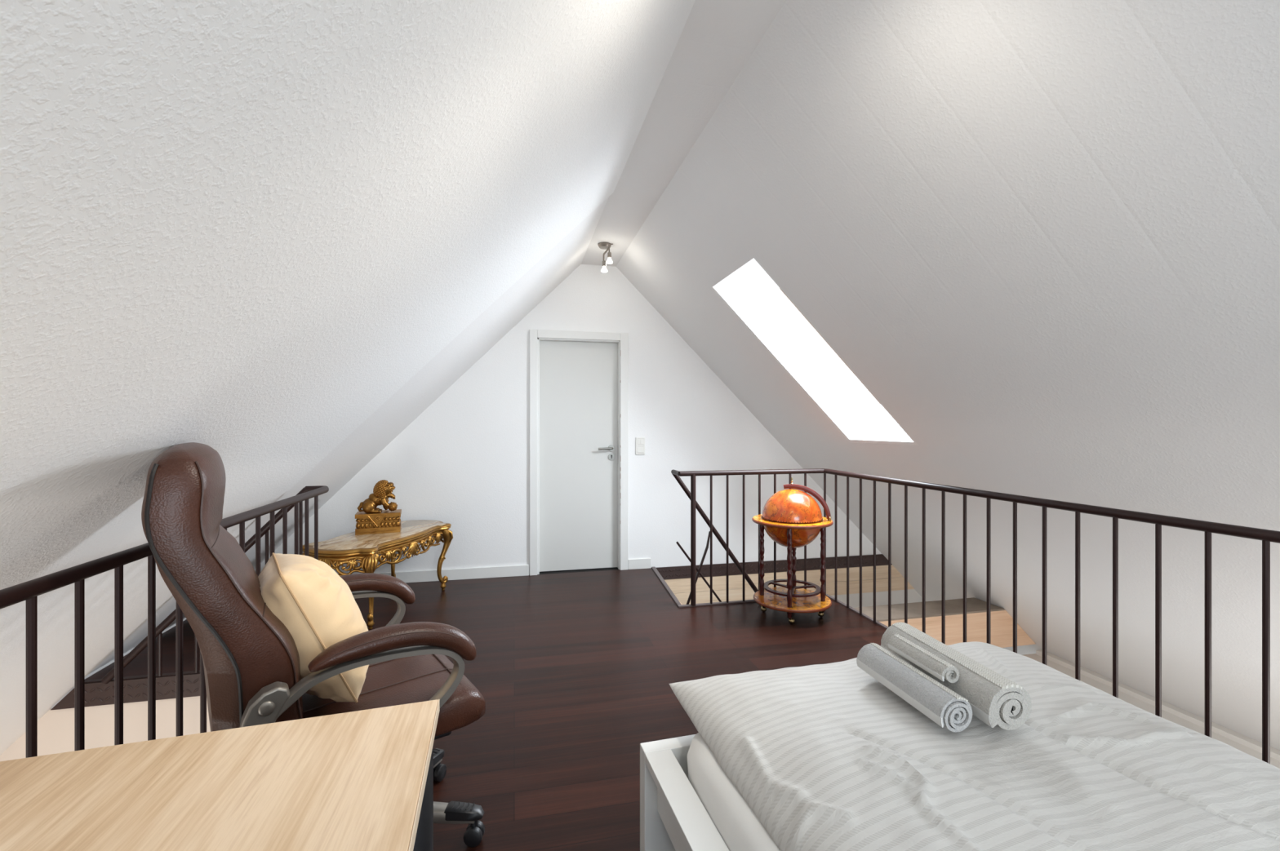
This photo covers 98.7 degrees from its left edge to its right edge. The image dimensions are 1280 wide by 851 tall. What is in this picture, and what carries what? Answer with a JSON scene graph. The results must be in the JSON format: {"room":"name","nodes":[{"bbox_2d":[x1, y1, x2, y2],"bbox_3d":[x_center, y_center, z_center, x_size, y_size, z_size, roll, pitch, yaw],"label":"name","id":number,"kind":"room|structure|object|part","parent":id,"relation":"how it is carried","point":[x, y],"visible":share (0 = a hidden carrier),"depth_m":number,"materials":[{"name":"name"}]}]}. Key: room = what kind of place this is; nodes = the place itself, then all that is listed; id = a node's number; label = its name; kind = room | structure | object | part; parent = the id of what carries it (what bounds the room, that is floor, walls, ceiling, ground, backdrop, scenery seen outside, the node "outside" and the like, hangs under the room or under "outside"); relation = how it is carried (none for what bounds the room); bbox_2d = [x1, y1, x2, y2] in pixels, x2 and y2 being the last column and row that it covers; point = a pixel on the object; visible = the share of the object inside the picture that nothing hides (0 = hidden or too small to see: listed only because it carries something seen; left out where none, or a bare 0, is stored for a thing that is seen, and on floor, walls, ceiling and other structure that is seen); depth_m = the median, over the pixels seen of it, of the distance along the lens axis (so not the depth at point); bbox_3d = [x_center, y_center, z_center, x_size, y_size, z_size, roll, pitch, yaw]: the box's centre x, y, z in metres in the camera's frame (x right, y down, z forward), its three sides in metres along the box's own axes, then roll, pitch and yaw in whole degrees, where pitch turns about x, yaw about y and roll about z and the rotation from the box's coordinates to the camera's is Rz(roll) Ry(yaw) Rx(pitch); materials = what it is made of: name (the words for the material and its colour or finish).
{"room":"attic bedroom","nodes":[
{"label":"attic bedroom","id":0,"kind":"room"},
{"bbox_2d":[0,196,608,761],"bbox_3d":[-2.351,0.594,3.498,4.176,4.252,1.491,0,0,-13],"label":"wall","id":1,"kind":"structure","parent":0,"point":[348,458],"depth_m":3.34,"materials":[{"name":"white paint"}]},
{"bbox_2d":[0,0,695,755],"bbox_3d":[-1.661,0.609,0.284,4.281,4.281,5.095,0,0,-13],"label":"wall","id":2,"kind":"structure","parent":0,"point":[237,228],"depth_m":1.09,"materials":[{"name":"white paint"}]},
{"bbox_2d":[49,671,199,711],"bbox_3d":[-1.674,1.306,0.292,1.177,0.128,5.115,0,0,-13],"label":"trim","id":3,"kind":"structure","parent":2,"relation":"attached to","point":[97,693],"depth_m":2.69,"materials":[{"name":"brown wood"}]},
{"bbox_2d":[84,568,886,850],"bbox_3d":[-0.225,1.400,1.375,4.295,0.300,6.580,0,0,-13],"label":"floor","id":4,"kind":"structure","parent":0,"point":[573,673],"depth_m":2.80,"materials":[{"name":"brown wood"}]},
{"bbox_2d":[0,485,328,758],"bbox_3d":[-1.789,0.783,1.358,1.006,0.935,2.946,0,0,-13],"label":"stair railing","id":5,"kind":"object","parent":4,"relation":"on","point":[28,591],"visible":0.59,"depth_m":1.36,"materials":[{"name":"brown metal"}]},
{"bbox_3d":[-1.354,0.332,1.453,0.118,0.034,2.938,0,0,-13],"label":"handrail","id":6,"kind":"part","parent":5,"relation":"part of","materials":[{"name":"brown metal"}]},
{"bbox_3d":[-2.160,0.785,2.758,0.907,0.930,0.035,0,0,-13],"label":"guard rail","id":7,"kind":"part","parent":5,"relation":"part of","materials":[{"name":"brown metal"}]},
{"bbox_2d":[0,699,439,850],"bbox_3d":[-0.615,0.880,0.399,0.829,0.740,1.112,0,0,-13],"label":"desk","id":8,"kind":"object","parent":4,"relation":"on","point":[362,780],"visible":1,"depth_m":0.77,"materials":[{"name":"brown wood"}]},
{"bbox_3d":[-0.381,0.891,0.918,0.068,0.718,0.068,0,0,-13],"label":"leg","id":9,"kind":"part","parent":8,"relation":"part of","materials":[{"name":"black"}]},
{"bbox_2d":[141,442,485,847],"bbox_3d":[-0.892,0.647,1.577,0.788,1.206,0.682,0,0,-37],"label":"office chair","id":10,"kind":"object","parent":4,"relation":"on","point":[251,660],"visible":0.74,"depth_m":1.28,"materials":[{"name":"brown leather"}]},
{"bbox_3d":[-1.069,0.397,1.441,0.295,0.706,0.524,0,0,-37],"label":"backrest","id":11,"kind":"part","parent":10,"relation":"part of","materials":[{"name":"brown leather"}]},
{"bbox_3d":[-0.848,0.670,1.232,0.105,0.161,0.044,0,0,-37],"label":"pivot plate","id":12,"kind":"part","parent":10,"relation":"part of","materials":[{"name":"silver metal"}]},
{"bbox_2d":[257,552,368,702],"bbox_3d":[-0.927,0.555,1.550,0.296,0.380,0.400,0,0,-31],"label":"cushion","id":13,"kind":"object","parent":10,"relation":"on","point":[318,609],"visible":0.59,"depth_m":1.41,"materials":[{"name":"beige fabric"}]},
{"bbox_3d":[-0.679,0.681,1.361,0.485,0.221,0.048,0,0,-37],"label":"armrest","id":14,"kind":"part","parent":10,"relation":"part of","materials":[{"name":"silver metal"}]},
{"bbox_3d":[-1.044,0.681,1.838,0.485,0.221,0.048,0,0,-37],"label":"armrest","id":15,"kind":"part","parent":10,"relation":"part of","materials":[{"name":"silver metal"}]},
{"bbox_3d":[-0.792,0.810,1.652,0.485,0.120,0.536,0,0,-37],"label":"seat","id":16,"kind":"part","parent":10,"relation":"part of","materials":[{"name":"brown leather"}]},
{"bbox_3d":[-0.638,1.157,1.644,0.297,0.053,0.052,0,0,-1],"label":"arm","id":17,"kind":"part","parent":10,"relation":"part of","materials":[{"name":"silver metal"}]},
{"bbox_2d":[302,520,453,630],"bbox_3d":[-1.781,0.998,3.814,0.558,0.505,1.106,0,0,12],"label":"console table","id":18,"kind":"object","parent":4,"relation":"on","point":[347,548],"visible":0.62,"depth_m":3.58,"materials":[{"name":"gold metal"}]},
{"bbox_3d":[-1.640,1.010,3.365,0.088,0.480,0.115,0,0,-3],"label":"leg","id":19,"kind":"part","parent":18,"relation":"part of","materials":[{"name":"gold metal"}]},
{"bbox_2d":[355,480,401,535],"bbox_3d":[-1.829,0.563,3.849,0.284,0.362,0.170,0,0,-21],"label":"lion statue","id":20,"kind":"object","parent":18,"relation":"on","point":[371,520],"visible":1,"depth_m":3.81,"materials":[{"name":"gold metal"}]},
{"bbox_3d":[-1.923,1.010,4.263,0.088,0.480,0.115,0,0,-3],"label":"leg","id":21,"kind":"part","parent":18,"relation":"part of","materials":[{"name":"gold metal"}]},
{"bbox_3d":[-1.490,1.010,4.185,0.115,0.480,0.088,0,0,-31],"label":"leg","id":22,"kind":"part","parent":18,"relation":"part of","materials":[{"name":"gold metal"}]},
{"bbox_2d":[640,734,729,850],"bbox_3d":[0.906,0.950,0.554,1.280,0.600,2.125,0,0,-16],"label":"bed","id":23,"kind":"object","parent":4,"relation":"on","point":[673,818],"visible":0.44,"depth_m":1.30,"materials":[{"name":"white paint"}]},
{"bbox_3d":[0.621,1.030,1.555,1.280,0.440,0.045,0,0,-16],"label":"footboard","id":24,"kind":"part","parent":23,"relation":"part of","materials":[{"name":"white paint"}]},
{"bbox_2d":[687,733,780,850],"bbox_3d":[0.903,0.834,0.566,1.144,0.177,1.995,0,0,-16],"label":"mattress","id":25,"kind":"object","parent":23,"relation":"on","point":[737,824],"visible":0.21,"depth_m":1.11,"materials":[{"name":"white fabric"}]},
{"bbox_2d":[669,641,1279,850],"bbox_3d":[0.854,0.681,0.745,1.072,0.130,1.900,0,0,-16],"label":"duvet","id":26,"kind":"object","parent":25,"relation":"on","point":[826,757],"visible":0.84,"depth_m":1.03,"materials":[{"name":"white fabric"}]},
{"bbox_2d":[856,643,972,732],"bbox_3d":[0.625,0.598,1.274,0.079,0.072,0.298,0,0,-12],"label":"rolled towel","id":27,"kind":"object","parent":26,"relation":"on","point":[943,706],"visible":1,"depth_m":1.22,"materials":[{"name":"white fabric"}]},
{"bbox_2d":[888,634,959,683],"bbox_3d":[0.664,0.546,1.296,0.042,0.037,0.186,0,1,-12],"label":"rolled towel","id":28,"kind":"object","parent":27,"relation":"on","point":[940,668],"visible":1,"depth_m":1.27,"materials":[{"name":"white fabric"}]},
{"bbox_2d":[880,622,1031,730],"bbox_3d":[0.733,0.582,1.309,0.106,0.096,0.371,0,0,-10],"label":"rolled towel","id":29,"kind":"object","parent":26,"relation":"on","point":[994,700],"visible":0.56,"depth_m":1.17,"materials":[{"name":"white fabric"}]},
{"bbox_2d":[751,477,833,624],"bbox_3d":[1.005,0.796,3.636,0.516,0.907,0.516,0,0,16],"label":"bar","id":30,"kind":"object","parent":4,"relation":"on","point":[791,517],"visible":1,"depth_m":3.53,"materials":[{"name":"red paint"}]},
{"bbox_3d":[0.821,0.921,3.701,0.037,0.567,0.036,0,0,16],"label":"leg","id":31,"kind":"part","parent":30,"relation":"part of","materials":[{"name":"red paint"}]},
{"bbox_3d":[0.939,0.921,3.452,0.037,0.567,0.036,0,0,16],"label":"leg","id":32,"kind":"part","parent":30,"relation":"part of","materials":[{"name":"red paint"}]},
{"bbox_2d":[761,517,822,548],"bbox_3d":[1.005,0.711,3.636,0.386,0.189,0.386,0,0,16],"label":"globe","id":33,"kind":"object","parent":30,"relation":"on","point":[788,538],"depth_m":3.49},
{"bbox_3d":[1.005,0.515,3.636,0.386,0.191,0.386,0,0,16],"label":"globe lid","id":34,"kind":"part","parent":30,"relation":"part of","materials":[{"name":"orange wood"}]},
{"bbox_3d":[1.070,0.921,3.819,0.037,0.567,0.036,0,0,16],"label":"leg","id":35,"kind":"part","parent":30,"relation":"part of","materials":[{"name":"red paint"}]},
{"bbox_3d":[1.188,0.921,3.570,0.037,0.567,0.036,0,0,16],"label":"leg","id":36,"kind":"part","parent":30,"relation":"part of","materials":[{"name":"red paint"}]},
{"bbox_2d":[671,468,1279,764],"bbox_3d":[1.166,1.063,2.361,1.139,1.496,3.582,0,0,-13],"label":"stair railing","id":37,"kind":"object","parent":4,"relation":"on","point":[1267,536],"visible":0.73,"depth_m":2.48,"materials":[{"name":"brown metal"}]},
{"bbox_3d":[0.368,0.787,3.798,0.034,0.910,0.035,0,0,-13],"label":"post","id":38,"kind":"part","parent":37,"relation":"part of","materials":[{"name":"brown metal"}]},
{"bbox_3d":[0.497,1.165,4.032,0.485,0.649,0.016,0,0,-13],"label":"knee rail","id":39,"kind":"part","parent":37,"relation":"part of","materials":[{"name":"brown metal"}]},
{"bbox_3d":[0.750,1.067,4.065,1.079,1.489,0.033,0,0,-13],"label":"stair handrail","id":40,"kind":"part","parent":37,"relation":"part of","materials":[{"name":"brown metal"}]},
{"bbox_3d":[1.171,0.332,2.340,1.139,0.034,3.540,0,0,-13],"label":"handrail","id":41,"kind":"part","parent":37,"relation":"part of","materials":[{"name":"brown metal"}]},
{"bbox_2d":[254,264,922,608],"bbox_3d":[0.225,0.675,4.960,7.650,4.250,0.230,0,0,-13],"label":"wall","id":42,"kind":"structure","parent":0,"point":[463,463],"depth_m":4.74,"materials":[{"name":"white paint"}]},
{"bbox_2d":[374,564,528,582],"bbox_3d":[-1.944,1.206,4.348,2.088,0.088,0.016,0,0,-13],"label":"baseboard","id":43,"kind":"structure","parent":42,"relation":"attached to","point":[509,571],"depth_m":4.46,"materials":[{"name":"white paint"}]},
{"bbox_2d":[529,329,628,576],"bbox_3d":[-0.523,0.225,4.726,0.837,2.050,0.133,0,0,-13],"label":"door","id":44,"kind":"structure","parent":42,"relation":"in","point":[579,380],"depth_m":4.74,"materials":[{"name":"white paint"}]},
{"bbox_3d":[-0.289,0.198,4.763,0.152,0.056,0.068,0,0,-13],"label":"handle","id":45,"kind":"part","parent":44,"relation":"part of","materials":[{"name":"silver metal"}]},
{"bbox_2d":[628,558,650,569],"bbox_3d":[-0.004,1.206,4.792,0.200,0.088,0.016,0,0,-13],"label":"baseboard","id":46,"kind":"structure","parent":42,"relation":"attached to","point":[642,563],"depth_m":4.78,"materials":[{"name":"white paint"}]},
{"bbox_2d":[635,437,644,454],"bbox_3d":[0.003,0.179,4.793,0.082,0.152,0.016,0,0,-13],"label":"light switch","id":47,"kind":"object","parent":42,"relation":"attached to","point":[640,442],"visible":1,"depth_m":4.79,"materials":[{"name":"white plastic"}]},
{"bbox_2d":[656,554,892,579],"bbox_3d":[1.302,1.304,5.093,2.410,0.107,0.014,0,0,-13],"label":"trim","id":48,"kind":"structure","parent":42,"relation":"attached to","point":[718,570],"depth_m":5.06,"materials":[{"name":"brown wood"}]},
{"bbox_2d":[663,564,914,604],"bbox_3d":[1.426,1.486,5.134,2.670,0.252,0.026,0,0,-13],"label":"floor","id":49,"kind":"structure","parent":42,"relation":"attached to","point":[677,586],"depth_m":5.10,"materials":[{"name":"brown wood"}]},
{"bbox_2d":[581,0,786,266],"bbox_3d":[0.387,-1.463,1.514,0.390,0.174,6.580,0,0,-13],"label":"ceiling","id":50,"kind":"structure","parent":0,"point":[717,39],"depth_m":2.35,"materials":[{"name":"white paint"}]},
{"bbox_2d":[598,242,613,272],"bbox_3d":[-0.265,-1.268,4.168,0.107,0.227,0.099,0,0,-42],"label":"ceiling spotlight","id":51,"kind":"object","parent":50,"relation":"attached to","point":[605,246],"visible":1,"depth_m":4.14,"materials":[{"name":"silver metal"}]},
{"bbox_3d":[-0.269,-1.177,4.134,0.050,0.044,0.049,0,0,-13],"label":"bulb","id":52,"kind":"part","parent":51,"relation":"part of","materials":[{"name":"white glass"}]},
{"bbox_3d":[-0.241,-1.312,4.150,0.081,0.141,0.031,0,0,-13],"label":"arm","id":53,"kind":"part","parent":51,"relation":"part of","materials":[{"name":"silver metal"}]},
{"bbox_3d":[-0.232,-1.254,4.173,0.050,0.044,0.049,0,0,-13],"label":"bulb","id":54,"kind":"part","parent":51,"relation":"part of","materials":[{"name":"white glass"}]},
{"bbox_2d":[616,0,1279,751],"bbox_3d":[2.544,0.539,2.008,4.156,4.156,6.580,0,0,-13],"label":"wall","id":55,"kind":"structure","parent":0,"point":[1043,236],"depth_m":2.02,"materials":[{"name":"white paint"}]},
{"bbox_2d":[651,567,888,629],"bbox_3d":[1.321,1.305,1.725,1.148,0.130,6.575,0,0,-13],"label":"trim","id":56,"kind":"structure","parent":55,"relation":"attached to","point":[658,575],"depth_m":3.85,"materials":[{"name":"grey"}]},
{"bbox_2d":[711,257,918,445],"bbox_3d":[1.236,-0.555,3.535,1.386,1.351,0.690,0,0,-13],"label":"window","id":57,"kind":"structure","parent":55,"relation":"in","point":[755,297],"depth_m":3.83,"materials":[{"name":"white glass"}]},
{"bbox_2d":[853,597,1035,648],"bbox_3d":[2.207,1.536,4.175,1.665,0.297,0.276,0,0,-13],"label":"floor","id":58,"kind":"structure","parent":55,"relation":"attached to","point":[1002,623],"depth_m":4.12,"materials":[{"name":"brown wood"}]},
{"bbox_2d":[1023,649,1279,768],"bbox_3d":[2.884,1.768,1.452,1.770,0.085,5.344,0,0,-13],"label":"baseboard","id":59,"kind":"structure","parent":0,"point":[1141,700],"depth_m":3.38,"materials":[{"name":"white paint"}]}
]}

